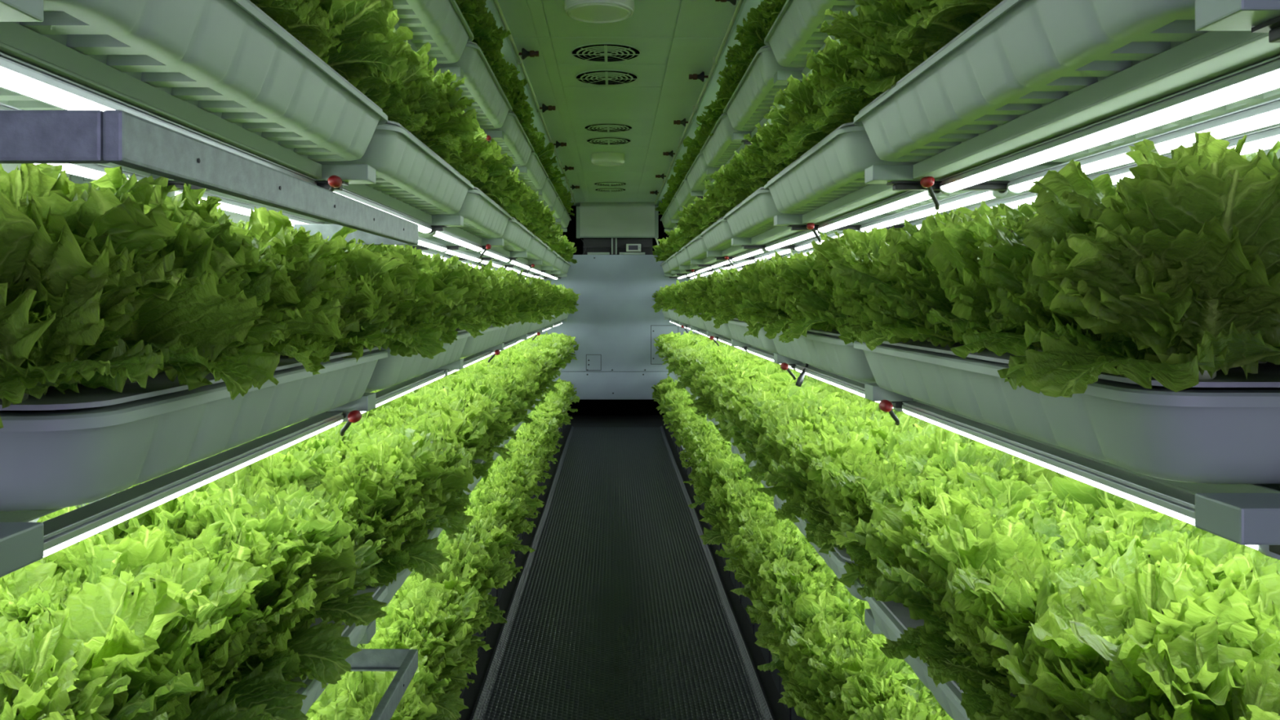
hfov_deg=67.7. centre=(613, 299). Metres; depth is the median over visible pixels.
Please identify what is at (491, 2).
trim
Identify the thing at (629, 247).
controller
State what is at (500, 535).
lettuce
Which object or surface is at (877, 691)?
lettuce
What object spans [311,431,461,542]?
lettuce
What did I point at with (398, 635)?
lettuce
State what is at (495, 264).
tube
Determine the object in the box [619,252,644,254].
ledge
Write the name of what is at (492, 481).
lettuce
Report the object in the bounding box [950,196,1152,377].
lettuce
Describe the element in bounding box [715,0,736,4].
mist nozzle
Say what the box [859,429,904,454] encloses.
lettuce
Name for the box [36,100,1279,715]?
lettuce
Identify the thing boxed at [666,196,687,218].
tray
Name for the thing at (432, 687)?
lettuce
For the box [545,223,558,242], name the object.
lettuce
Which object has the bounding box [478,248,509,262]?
tube
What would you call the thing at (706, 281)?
lettuce
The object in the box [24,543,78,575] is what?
lettuce
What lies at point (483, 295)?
lettuce
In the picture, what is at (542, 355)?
lettuce
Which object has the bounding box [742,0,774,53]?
lettuce
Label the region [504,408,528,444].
tray
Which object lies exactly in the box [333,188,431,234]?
tube
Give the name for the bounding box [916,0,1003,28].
lettuce
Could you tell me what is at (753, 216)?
tray
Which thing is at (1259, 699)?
lettuce
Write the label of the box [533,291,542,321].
lettuce
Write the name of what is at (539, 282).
lettuce
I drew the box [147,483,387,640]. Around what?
lettuce
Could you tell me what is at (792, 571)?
lettuce
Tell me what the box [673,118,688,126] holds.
mist nozzle
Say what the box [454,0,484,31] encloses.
lettuce
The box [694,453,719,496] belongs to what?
lettuce
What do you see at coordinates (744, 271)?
lettuce
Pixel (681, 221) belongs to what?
lettuce
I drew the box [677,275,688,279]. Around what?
tube
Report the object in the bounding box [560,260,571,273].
tray
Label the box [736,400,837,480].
lettuce
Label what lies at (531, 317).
lettuce
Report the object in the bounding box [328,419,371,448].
lettuce
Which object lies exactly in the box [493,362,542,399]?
lettuce
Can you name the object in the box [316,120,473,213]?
tray
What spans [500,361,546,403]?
lettuce
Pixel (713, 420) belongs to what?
tray
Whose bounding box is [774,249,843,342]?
lettuce
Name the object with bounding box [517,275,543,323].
lettuce
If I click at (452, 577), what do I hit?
lettuce
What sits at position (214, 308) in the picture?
lettuce
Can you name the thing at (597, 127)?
ceiling vent
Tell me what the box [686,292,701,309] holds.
lettuce
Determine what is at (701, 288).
lettuce
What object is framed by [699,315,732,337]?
tray
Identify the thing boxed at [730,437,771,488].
tray
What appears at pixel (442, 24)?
tray
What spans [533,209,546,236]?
lettuce
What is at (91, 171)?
tube
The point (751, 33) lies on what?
lettuce
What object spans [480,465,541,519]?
lettuce
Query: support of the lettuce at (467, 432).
on the tray at (402, 575)
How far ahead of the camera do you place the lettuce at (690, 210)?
5.88 m
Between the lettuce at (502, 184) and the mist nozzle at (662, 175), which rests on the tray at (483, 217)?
the lettuce at (502, 184)
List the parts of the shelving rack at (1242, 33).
rail, rail, rail, rail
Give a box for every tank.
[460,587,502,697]
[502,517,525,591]
[525,480,541,520]
[541,459,551,485]
[552,427,559,457]
[560,423,565,439]
[672,431,681,456]
[681,447,693,487]
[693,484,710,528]
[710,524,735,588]
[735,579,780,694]
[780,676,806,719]
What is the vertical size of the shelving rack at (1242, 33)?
2.454 m
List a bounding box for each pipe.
[493,0,576,204]
[654,0,743,204]
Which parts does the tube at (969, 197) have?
rail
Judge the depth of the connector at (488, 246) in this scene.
4.35 m
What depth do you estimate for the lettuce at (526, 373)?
5.23 m
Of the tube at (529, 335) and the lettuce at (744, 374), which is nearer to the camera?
the lettuce at (744, 374)
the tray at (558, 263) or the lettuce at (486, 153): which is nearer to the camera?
the lettuce at (486, 153)
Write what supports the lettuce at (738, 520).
on the tray
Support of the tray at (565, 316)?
on the shelving rack at (21, 541)
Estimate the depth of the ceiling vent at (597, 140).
6.54 m
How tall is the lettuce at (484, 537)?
0.295 m
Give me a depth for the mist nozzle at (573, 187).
9.09 m
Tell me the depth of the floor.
4.40 m
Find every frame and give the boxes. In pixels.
[0,110,418,244]
[345,648,417,719]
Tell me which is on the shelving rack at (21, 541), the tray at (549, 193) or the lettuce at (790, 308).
the tray at (549, 193)
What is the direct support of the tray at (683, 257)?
on the shelving rack at (1242, 33)
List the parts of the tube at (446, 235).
rail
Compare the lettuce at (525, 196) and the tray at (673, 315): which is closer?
the lettuce at (525, 196)
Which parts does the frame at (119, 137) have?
arm, arm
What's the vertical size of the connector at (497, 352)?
0.064 m
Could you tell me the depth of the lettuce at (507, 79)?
4.21 m
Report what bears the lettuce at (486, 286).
on the tray at (390, 371)
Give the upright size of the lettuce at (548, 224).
0.267 m
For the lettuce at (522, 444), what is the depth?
5.63 m
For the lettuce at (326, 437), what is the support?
on the tray at (402, 575)
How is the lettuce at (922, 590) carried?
on the tray at (891, 618)
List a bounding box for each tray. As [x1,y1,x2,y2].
[0,0,387,161]
[0,346,387,511]
[237,584,387,714]
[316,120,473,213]
[365,328,471,390]
[380,483,472,608]
[391,0,473,63]
[418,186,512,237]
[423,217,534,251]
[435,41,512,128]
[460,323,512,357]
[465,429,512,494]
[483,111,534,165]
[492,235,548,259]
[492,245,558,266]
[502,321,530,342]
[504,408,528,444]
[511,151,548,189]
[527,316,545,333]
[528,386,546,413]
[531,177,558,206]
[542,315,555,327]
[551,196,565,218]
[551,253,565,270]
[553,311,564,323]
[555,209,571,227]
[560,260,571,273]
[561,311,568,319]
[660,210,679,228]
[660,259,671,273]
[661,308,670,318]
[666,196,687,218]
[666,253,679,270]
[667,308,679,321]
[674,178,703,206]
[674,245,693,265]
[676,313,690,324]
[684,153,719,190]
[684,234,773,259]
[687,386,699,399]
[688,312,707,330]
[699,113,752,167]
[699,217,816,250]
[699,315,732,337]
[704,397,730,441]
[723,45,804,130]
[723,186,893,237]
[727,317,777,351]
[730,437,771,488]
[764,0,856,67]
[764,121,1066,213]
[771,485,866,601]
[772,327,875,381]
[853,0,1279,161]
[853,338,1279,484]
[853,577,1016,719]
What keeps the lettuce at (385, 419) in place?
on the tray at (402, 575)
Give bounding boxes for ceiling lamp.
[564,0,634,22]
[591,151,624,166]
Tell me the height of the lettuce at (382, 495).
0.263 m
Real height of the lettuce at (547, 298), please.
0.251 m
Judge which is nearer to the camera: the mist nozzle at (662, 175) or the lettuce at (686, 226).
the lettuce at (686, 226)
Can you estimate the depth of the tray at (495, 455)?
3.43 m
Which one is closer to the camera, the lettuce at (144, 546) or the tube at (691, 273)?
the lettuce at (144, 546)
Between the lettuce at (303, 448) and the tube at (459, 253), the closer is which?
the lettuce at (303, 448)
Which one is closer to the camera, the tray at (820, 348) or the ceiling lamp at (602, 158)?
the tray at (820, 348)
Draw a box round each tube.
[0,52,316,185]
[0,102,24,110]
[33,163,155,181]
[42,411,343,557]
[166,191,326,226]
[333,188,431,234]
[342,369,444,422]
[417,236,447,252]
[421,249,450,260]
[428,229,482,252]
[442,249,481,262]
[443,350,491,377]
[458,260,481,268]
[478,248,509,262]
[478,260,504,267]
[490,339,516,355]
[504,267,521,273]
[507,259,528,268]
[516,333,533,342]
[521,272,533,276]
[524,267,541,273]
[538,271,551,276]
[548,275,557,279]
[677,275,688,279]
[686,271,700,276]
[696,266,712,273]
[698,329,719,341]
[700,271,713,276]
[711,259,734,268]
[712,266,731,271]
[718,336,747,351]
[729,259,756,268]
[731,248,767,262]
[746,346,795,370]
[754,248,795,261]
[764,230,824,251]
[782,248,814,257]
[794,230,861,251]
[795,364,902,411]
[817,191,942,233]
[860,190,1008,232]
[902,400,1279,559]
[903,191,1038,229]
[939,54,1279,194]
[1006,97,1279,194]
[1086,124,1279,184]
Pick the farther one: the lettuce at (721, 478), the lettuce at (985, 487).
the lettuce at (721, 478)
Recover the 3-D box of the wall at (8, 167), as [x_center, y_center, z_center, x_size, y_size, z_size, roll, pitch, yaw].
[-1.155,0.121,4.425,0.050,2.457,13.650,0,0,0]
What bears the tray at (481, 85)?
on the shelving rack at (21, 541)
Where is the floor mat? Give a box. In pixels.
[470,425,775,719]
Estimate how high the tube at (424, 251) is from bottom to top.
0.031 m
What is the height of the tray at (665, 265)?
0.104 m
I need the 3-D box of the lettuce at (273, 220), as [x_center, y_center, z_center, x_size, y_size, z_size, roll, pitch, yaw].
[-0.568,-0.021,1.486,0.341,0.237,0.306,0,0,-2]
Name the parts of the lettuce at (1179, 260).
stem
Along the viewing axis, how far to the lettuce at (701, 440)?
5.89 m
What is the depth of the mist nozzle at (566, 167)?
7.79 m
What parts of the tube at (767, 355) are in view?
rail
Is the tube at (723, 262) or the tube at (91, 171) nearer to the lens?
the tube at (91, 171)
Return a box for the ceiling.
[484,0,764,205]
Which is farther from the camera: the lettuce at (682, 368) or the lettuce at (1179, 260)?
the lettuce at (682, 368)
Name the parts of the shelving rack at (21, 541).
post, rail, rail, rail, rail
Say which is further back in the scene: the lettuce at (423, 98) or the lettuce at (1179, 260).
the lettuce at (423, 98)
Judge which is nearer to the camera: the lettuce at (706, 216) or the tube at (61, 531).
the tube at (61, 531)
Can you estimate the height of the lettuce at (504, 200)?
0.272 m
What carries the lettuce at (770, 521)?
on the tray
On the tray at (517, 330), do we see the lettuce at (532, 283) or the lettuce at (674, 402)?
the lettuce at (532, 283)
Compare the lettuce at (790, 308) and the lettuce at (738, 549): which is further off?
the lettuce at (738, 549)
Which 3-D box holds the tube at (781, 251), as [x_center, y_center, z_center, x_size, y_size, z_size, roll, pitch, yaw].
[0.843,-0.240,5.035,0.039,0.031,1.167,0,0,0]
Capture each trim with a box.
[486,0,575,205]
[655,0,750,205]
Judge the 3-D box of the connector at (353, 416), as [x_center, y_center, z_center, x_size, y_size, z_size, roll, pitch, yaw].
[-0.547,0.258,1.985,0.031,0.064,0.123,0,0,-24]
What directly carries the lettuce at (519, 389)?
on the tray at (516, 427)
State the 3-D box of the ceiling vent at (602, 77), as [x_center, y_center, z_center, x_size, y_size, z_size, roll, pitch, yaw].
[-0.036,-1.093,4.700,0.311,0.010,0.311,0,0,-11]
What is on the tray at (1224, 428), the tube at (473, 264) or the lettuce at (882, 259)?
the lettuce at (882, 259)
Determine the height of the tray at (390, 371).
0.104 m
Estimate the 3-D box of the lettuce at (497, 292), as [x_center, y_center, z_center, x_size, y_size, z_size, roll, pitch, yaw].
[-0.542,-0.029,3.269,0.346,0.258,0.354,0,0,15]
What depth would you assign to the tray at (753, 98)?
3.69 m
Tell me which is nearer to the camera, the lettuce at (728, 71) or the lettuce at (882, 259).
the lettuce at (882, 259)
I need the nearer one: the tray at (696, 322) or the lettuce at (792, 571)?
the lettuce at (792, 571)
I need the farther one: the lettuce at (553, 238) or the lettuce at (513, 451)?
the lettuce at (553, 238)
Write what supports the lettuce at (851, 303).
on the tray at (1224, 428)
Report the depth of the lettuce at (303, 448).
2.32 m
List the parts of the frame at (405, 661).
arm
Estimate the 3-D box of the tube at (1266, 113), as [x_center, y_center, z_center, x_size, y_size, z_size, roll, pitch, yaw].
[0.853,-0.240,1.465,0.039,0.031,1.167,0,0,0]
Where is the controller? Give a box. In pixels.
[626,244,640,251]
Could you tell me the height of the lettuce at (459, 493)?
0.234 m
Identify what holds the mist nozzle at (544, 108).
attached to the ceiling
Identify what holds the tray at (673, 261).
on the shelving rack at (1242, 33)
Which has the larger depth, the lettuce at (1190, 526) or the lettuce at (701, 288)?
the lettuce at (701, 288)
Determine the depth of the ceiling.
4.81 m
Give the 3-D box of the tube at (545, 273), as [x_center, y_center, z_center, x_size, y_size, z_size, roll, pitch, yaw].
[-0.623,-0.234,8.555,0.039,0.031,1.167,0,0,0]
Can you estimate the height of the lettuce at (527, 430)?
0.253 m
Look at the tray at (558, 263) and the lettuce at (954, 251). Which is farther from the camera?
the tray at (558, 263)
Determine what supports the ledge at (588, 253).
on the panel at (615, 324)
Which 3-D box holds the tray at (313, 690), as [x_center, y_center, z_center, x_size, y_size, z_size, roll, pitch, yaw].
[-0.760,0.628,1.415,0.600,0.104,1.150,0,0,0]
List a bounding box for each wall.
[1,163,444,522]
[559,205,669,415]
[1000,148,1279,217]
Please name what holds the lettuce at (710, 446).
on the tray
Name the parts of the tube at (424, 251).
rail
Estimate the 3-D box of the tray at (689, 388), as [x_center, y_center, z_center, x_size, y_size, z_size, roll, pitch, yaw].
[0.800,0.625,6.225,0.600,0.104,1.150,0,0,0]
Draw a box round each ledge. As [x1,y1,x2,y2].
[587,252,609,254]
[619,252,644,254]
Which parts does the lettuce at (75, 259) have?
stem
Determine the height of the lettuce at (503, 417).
0.258 m
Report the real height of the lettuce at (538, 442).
0.251 m
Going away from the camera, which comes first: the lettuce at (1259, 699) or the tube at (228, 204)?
the lettuce at (1259, 699)
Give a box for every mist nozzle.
[518,48,538,59]
[539,103,555,112]
[553,141,566,147]
[563,165,573,171]
[570,184,579,189]
[649,190,658,195]
[655,173,666,178]
[662,150,675,157]
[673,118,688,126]
[688,71,708,81]
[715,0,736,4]
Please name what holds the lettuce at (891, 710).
on the tray
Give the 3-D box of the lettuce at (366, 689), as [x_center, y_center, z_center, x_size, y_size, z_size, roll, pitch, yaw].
[-0.531,0.941,2.058,0.335,0.250,0.399,0,0,-39]
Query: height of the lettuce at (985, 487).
0.228 m
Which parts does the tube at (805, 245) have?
rail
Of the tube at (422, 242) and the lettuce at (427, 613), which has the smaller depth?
the lettuce at (427, 613)
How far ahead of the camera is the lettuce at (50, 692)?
0.96 m
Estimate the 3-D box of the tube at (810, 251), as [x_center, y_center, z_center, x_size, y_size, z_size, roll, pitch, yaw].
[0.990,-0.240,5.035,0.039,0.031,1.167,0,0,0]
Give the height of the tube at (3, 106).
0.031 m
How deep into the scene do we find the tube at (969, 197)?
2.48 m
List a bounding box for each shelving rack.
[0,0,567,644]
[664,0,1279,634]
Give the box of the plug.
[795,363,808,386]
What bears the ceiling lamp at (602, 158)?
attached to the ceiling
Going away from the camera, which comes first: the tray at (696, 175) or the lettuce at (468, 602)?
the lettuce at (468, 602)
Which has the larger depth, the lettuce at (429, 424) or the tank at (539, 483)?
the tank at (539, 483)
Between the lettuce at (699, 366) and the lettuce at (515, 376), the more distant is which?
the lettuce at (699, 366)
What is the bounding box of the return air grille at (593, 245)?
[582,238,652,254]
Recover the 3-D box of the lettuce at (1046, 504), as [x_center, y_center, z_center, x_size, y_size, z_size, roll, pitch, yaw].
[0.825,0.470,1.758,0.346,0.231,0.332,0,0,-27]
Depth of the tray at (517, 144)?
4.84 m
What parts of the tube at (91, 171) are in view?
rail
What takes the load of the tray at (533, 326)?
on the shelving rack at (21, 541)
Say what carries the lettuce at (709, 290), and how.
on the tray at (724, 330)
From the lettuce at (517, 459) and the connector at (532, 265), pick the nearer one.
the lettuce at (517, 459)
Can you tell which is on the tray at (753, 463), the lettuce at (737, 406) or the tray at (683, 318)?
the lettuce at (737, 406)
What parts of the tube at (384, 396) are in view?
rail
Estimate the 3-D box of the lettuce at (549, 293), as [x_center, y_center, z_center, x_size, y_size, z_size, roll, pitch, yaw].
[-0.527,-0.013,5.847,0.343,0.275,0.344,0,0,11]
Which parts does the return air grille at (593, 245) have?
frame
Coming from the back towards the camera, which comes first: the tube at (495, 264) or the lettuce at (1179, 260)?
the tube at (495, 264)
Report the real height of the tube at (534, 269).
0.031 m
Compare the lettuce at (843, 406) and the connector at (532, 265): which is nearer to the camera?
the lettuce at (843, 406)
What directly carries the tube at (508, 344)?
attached to the shelving rack at (21, 541)
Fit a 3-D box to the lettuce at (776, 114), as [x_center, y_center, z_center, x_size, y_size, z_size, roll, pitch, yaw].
[0.603,-0.507,2.708,0.340,0.239,0.309,0,0,-4]
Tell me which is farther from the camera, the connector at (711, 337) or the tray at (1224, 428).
the connector at (711, 337)
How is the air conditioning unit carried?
attached to the ceiling
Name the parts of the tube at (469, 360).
rail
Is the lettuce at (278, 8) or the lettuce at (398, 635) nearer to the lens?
the lettuce at (278, 8)
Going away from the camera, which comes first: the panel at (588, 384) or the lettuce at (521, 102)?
the lettuce at (521, 102)
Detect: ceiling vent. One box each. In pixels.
[570,43,640,62]
[574,69,638,85]
[583,123,632,133]
[586,137,631,145]
[593,182,626,186]
[594,187,626,191]
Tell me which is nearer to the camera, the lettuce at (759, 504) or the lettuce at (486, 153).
the lettuce at (486, 153)
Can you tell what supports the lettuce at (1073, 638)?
on the tray at (891, 618)
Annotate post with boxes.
[611,238,617,254]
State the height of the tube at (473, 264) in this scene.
0.031 m
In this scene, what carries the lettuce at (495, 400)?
on the tray at (495, 455)
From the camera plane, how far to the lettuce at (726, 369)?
4.86 m
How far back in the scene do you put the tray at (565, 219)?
9.65 m
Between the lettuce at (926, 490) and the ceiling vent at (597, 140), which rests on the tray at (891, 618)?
the lettuce at (926, 490)
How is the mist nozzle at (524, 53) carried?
attached to the ceiling
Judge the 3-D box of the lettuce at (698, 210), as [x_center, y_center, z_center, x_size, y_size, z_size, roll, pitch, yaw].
[0.608,-0.499,5.279,0.333,0.243,0.381,0,0,-6]
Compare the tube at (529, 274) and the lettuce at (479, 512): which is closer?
the lettuce at (479, 512)
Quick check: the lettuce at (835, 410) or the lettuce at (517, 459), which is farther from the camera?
the lettuce at (517, 459)
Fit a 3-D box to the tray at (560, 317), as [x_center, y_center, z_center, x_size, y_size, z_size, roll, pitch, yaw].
[-0.760,0.146,8.555,0.600,0.104,1.150,0,0,0]
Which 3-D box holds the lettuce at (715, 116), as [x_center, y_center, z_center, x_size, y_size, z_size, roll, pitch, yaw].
[0.594,-0.980,4.721,0.317,0.217,0.299,0,0,2]
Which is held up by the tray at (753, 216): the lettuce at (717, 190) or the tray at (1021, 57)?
the lettuce at (717, 190)
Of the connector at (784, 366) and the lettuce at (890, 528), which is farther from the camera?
the connector at (784, 366)
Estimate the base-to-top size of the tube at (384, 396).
0.031 m
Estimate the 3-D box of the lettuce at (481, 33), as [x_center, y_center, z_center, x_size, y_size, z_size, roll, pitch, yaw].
[-0.563,-0.984,3.280,0.330,0.244,0.328,0,0,-42]
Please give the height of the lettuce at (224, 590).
0.226 m
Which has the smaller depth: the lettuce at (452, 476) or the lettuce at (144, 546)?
the lettuce at (144, 546)
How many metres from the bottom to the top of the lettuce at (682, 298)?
0.270 m
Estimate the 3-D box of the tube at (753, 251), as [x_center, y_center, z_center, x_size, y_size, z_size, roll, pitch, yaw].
[0.710,-0.240,5.035,0.039,0.031,1.167,0,0,0]
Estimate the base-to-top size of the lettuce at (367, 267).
0.216 m
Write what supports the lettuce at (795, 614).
on the tray
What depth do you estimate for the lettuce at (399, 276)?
1.83 m
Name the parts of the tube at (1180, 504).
rail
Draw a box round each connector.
[328,175,342,191]
[339,409,361,435]
[479,244,491,258]
[485,135,491,141]
[488,349,500,362]
[526,263,534,273]
[709,335,719,346]
[724,256,733,266]
[780,362,795,379]
[806,222,821,243]
[879,400,899,425]
[920,176,939,210]
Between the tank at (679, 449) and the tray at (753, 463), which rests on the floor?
the tank at (679, 449)
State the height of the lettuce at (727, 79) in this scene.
0.206 m
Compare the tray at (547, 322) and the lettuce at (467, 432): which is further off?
the tray at (547, 322)
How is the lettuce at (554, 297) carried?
on the tray at (533, 326)
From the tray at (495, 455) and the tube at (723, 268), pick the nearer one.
the tray at (495, 455)
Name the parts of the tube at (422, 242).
rail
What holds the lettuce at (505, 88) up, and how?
on the tray at (481, 85)
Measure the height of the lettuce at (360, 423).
0.242 m
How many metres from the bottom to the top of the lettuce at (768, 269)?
0.271 m
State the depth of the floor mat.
4.08 m
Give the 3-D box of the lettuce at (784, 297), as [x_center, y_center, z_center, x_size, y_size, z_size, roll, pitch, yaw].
[0.590,-0.014,2.499,0.318,0.250,0.344,0,0,11]
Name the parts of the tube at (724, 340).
rail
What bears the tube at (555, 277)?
attached to the shelving rack at (21, 541)
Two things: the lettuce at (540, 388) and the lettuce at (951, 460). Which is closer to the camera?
the lettuce at (951, 460)
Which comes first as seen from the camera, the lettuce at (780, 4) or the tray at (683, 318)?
the lettuce at (780, 4)
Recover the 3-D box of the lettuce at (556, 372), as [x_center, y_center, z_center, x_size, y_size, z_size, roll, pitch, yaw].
[-0.593,0.480,6.597,0.379,0.249,0.318,0,0,-28]
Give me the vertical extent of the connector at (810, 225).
0.064 m
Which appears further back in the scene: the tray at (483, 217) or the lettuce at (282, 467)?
the tray at (483, 217)
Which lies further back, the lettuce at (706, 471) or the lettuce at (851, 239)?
the lettuce at (706, 471)
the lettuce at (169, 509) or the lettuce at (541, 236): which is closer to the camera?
the lettuce at (169, 509)
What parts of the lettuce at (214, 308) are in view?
stem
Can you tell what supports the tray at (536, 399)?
on the shelving rack at (21, 541)
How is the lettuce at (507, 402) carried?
on the tray at (495, 455)
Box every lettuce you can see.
[0,163,226,428]
[0,544,150,624]
[0,570,272,719]
[0,608,168,719]
[18,611,50,632]
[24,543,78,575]
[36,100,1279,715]
[36,524,177,583]
[53,550,308,719]
[82,480,255,541]
[89,165,293,399]
[115,520,362,694]
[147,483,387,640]
[213,465,288,515]
[217,206,356,362]
[218,208,352,375]
[225,444,340,491]
[245,480,381,586]
[249,0,313,22]
[265,0,346,58]
[270,425,387,462]
[279,454,450,587]
[293,441,344,462]
[305,691,371,719]
[306,671,436,719]
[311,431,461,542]
[316,0,408,82]
[318,231,406,352]
[328,410,392,432]
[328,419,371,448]
[332,238,426,361]
[333,8,413,108]
[339,644,457,719]
[342,409,405,429]
[352,423,474,534]
[355,618,469,719]
[367,244,468,359]
[368,26,435,131]
[373,401,425,422]
[375,585,479,689]
[387,42,445,133]
[387,244,485,344]
[392,416,476,492]
[395,575,491,659]
[401,262,451,333]
[404,395,494,466]
[404,408,491,479]
[407,69,477,153]
[408,426,475,500]
[412,555,491,627]
[422,253,479,324]
[422,388,512,453]
[425,111,479,164]
[427,253,491,331]
[430,381,515,461]
[436,520,523,606]
[436,533,512,635]
[439,376,528,439]
[444,254,507,328]
[448,110,479,177]
[452,131,488,182]
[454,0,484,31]
[457,265,492,329]
[460,261,509,325]
[462,126,493,183]
[463,504,515,555]
[464,487,535,554]
[465,387,511,444]
[466,515,515,582]
[468,0,502,50]
[468,484,533,537]
[469,132,515,194]
[469,262,525,324]
[472,264,528,324]
[473,373,533,423]
[475,473,536,527]
[478,371,533,417]
[480,377,519,425]
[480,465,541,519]
[481,7,511,53]
[481,26,503,72]
[481,152,515,206]
[484,364,541,407]
[487,368,538,410]
[488,168,519,202]
[488,459,544,515]
[490,38,519,93]
[490,264,537,323]
[492,274,518,321]
[493,176,524,214]
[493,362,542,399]
[494,367,538,407]
[495,456,547,498]
[499,166,526,222]
[500,53,515,92]
[500,61,517,100]
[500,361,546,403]
[503,360,549,395]
[503,439,551,479]
[504,349,555,393]
[505,64,528,116]
[506,347,558,393]
[506,451,546,495]
[507,431,550,471]
[508,445,545,483]
[511,179,533,218]
[511,190,533,226]
[512,78,530,121]
[513,182,542,217]
[514,274,539,322]
[514,351,559,384]
[515,425,557,464]
[515,432,554,467]
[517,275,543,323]
[518,185,541,230]
[518,422,559,461]
[520,276,539,321]
[521,351,559,376]
[523,275,556,313]
[523,415,560,455]
[524,275,555,324]
[525,277,551,314]
[526,276,559,311]
[527,276,552,319]
[531,208,546,239]
[532,200,546,235]
[533,200,555,236]
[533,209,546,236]
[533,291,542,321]
[536,216,555,245]
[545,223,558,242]
[546,281,559,313]
[670,281,686,311]
[675,210,693,244]
[675,347,710,388]
[676,347,722,389]
[677,219,693,244]
[677,355,723,386]
[677,421,721,453]
[677,427,721,461]
[678,277,701,317]
[679,287,688,309]
[679,353,716,387]
[681,202,701,236]
[681,279,697,315]
[681,352,749,400]
[681,433,727,469]
[682,269,730,318]
[683,445,737,485]
[684,213,704,238]
[685,267,735,321]
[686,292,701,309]
[686,431,721,462]
[687,441,731,479]
[688,362,751,408]
[688,453,750,508]
[689,272,711,315]
[689,359,712,394]
[691,450,729,492]
[693,196,711,226]
[693,268,734,311]
[693,360,740,407]
[694,182,720,226]
[694,361,757,415]
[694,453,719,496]
[695,196,715,229]
[697,368,762,415]
[698,478,773,545]
[699,466,761,523]
[699,480,764,522]
[701,178,725,222]
[702,85,724,121]
[702,266,742,314]
[704,76,728,113]
[705,179,728,218]
[706,373,757,419]
[707,164,734,212]
[708,275,733,328]
[711,263,747,320]
[713,377,764,429]
[713,385,791,445]
[715,64,737,103]
[715,262,755,315]
[715,379,774,441]
[715,489,778,545]
[715,511,798,572]
[716,151,751,207]
[717,163,741,206]
[719,270,737,323]
[720,506,792,571]
[721,524,799,597]
[724,44,746,88]
[724,387,787,418]
[725,17,753,71]
[725,64,742,93]
[725,396,802,461]
[728,250,795,338]
[730,140,770,191]
[730,537,821,624]
[732,153,757,194]
[733,253,796,324]
[733,267,760,314]
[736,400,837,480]
[737,7,765,61]
[738,253,797,338]
[741,399,811,467]
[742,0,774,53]
[742,131,776,182]
[743,120,788,176]
[747,557,845,646]
[751,575,847,648]
[752,413,842,491]
[755,419,869,522]
[757,587,865,686]
[760,0,783,32]
[761,250,807,328]
[762,122,795,173]
[763,102,796,165]
[764,429,888,519]
[767,0,786,9]
[768,608,879,704]
[773,72,829,159]
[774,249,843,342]
[777,253,833,342]
[784,634,918,719]
[787,69,843,147]
[787,226,889,344]
[798,666,941,719]
[800,449,905,556]
[804,35,876,134]
[805,457,943,568]
[812,0,909,106]
[815,396,881,417]
[825,238,889,342]
[825,406,889,421]
[828,404,890,431]
[829,200,1004,352]
[830,471,1008,587]
[840,697,954,719]
[843,207,977,343]
[853,0,942,72]
[853,493,1034,602]
[854,413,939,440]
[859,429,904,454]
[874,513,1091,672]
[879,422,1003,476]
[884,0,1001,53]
[902,439,1035,486]
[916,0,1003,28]
[919,549,1115,719]
[925,204,1043,355]
[946,467,1071,510]
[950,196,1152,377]
[973,537,1279,719]
[997,130,1279,397]
[1003,490,1119,534]
[1032,511,1213,565]
[1060,529,1279,592]
[1075,616,1279,719]
[1161,548,1279,657]
[1186,523,1216,540]
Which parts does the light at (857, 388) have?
rail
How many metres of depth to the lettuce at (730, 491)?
4.27 m
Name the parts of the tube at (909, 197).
rail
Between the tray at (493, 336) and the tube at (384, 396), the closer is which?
the tube at (384, 396)
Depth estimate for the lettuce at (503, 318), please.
3.44 m
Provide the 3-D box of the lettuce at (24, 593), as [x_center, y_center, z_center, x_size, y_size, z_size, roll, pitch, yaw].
[-0.759,0.472,1.288,0.348,0.260,0.360,0,0,29]
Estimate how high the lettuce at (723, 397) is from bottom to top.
0.254 m
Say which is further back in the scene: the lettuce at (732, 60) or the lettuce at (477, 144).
the lettuce at (732, 60)
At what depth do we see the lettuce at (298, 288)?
1.28 m
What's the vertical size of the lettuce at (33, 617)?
0.231 m
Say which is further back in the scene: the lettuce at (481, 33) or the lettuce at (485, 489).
the lettuce at (485, 489)
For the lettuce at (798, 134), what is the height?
0.231 m
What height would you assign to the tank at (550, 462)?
0.159 m
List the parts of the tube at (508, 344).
rail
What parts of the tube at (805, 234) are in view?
rail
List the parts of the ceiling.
panel, panel, panel, panel, panel, panel, panel, panel, panel, panel, panel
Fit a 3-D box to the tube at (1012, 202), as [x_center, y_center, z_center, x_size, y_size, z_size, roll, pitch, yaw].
[0.993,-0.240,2.655,0.039,0.031,1.167,0,0,0]
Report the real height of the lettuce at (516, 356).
0.290 m
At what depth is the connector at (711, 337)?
5.57 m
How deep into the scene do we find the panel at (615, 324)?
10.75 m
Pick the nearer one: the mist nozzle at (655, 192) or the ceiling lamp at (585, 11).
the ceiling lamp at (585, 11)
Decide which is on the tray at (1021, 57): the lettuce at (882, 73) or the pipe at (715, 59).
the lettuce at (882, 73)
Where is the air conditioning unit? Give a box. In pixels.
[576,202,658,238]
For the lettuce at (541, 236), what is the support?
on the tray at (535, 250)
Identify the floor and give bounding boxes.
[457,415,789,719]
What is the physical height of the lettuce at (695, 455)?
0.244 m
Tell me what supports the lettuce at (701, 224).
on the tray at (718, 236)
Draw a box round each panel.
[534,254,699,371]
[553,371,678,399]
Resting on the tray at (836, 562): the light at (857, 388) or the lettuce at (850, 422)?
the lettuce at (850, 422)
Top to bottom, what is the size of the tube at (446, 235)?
0.031 m

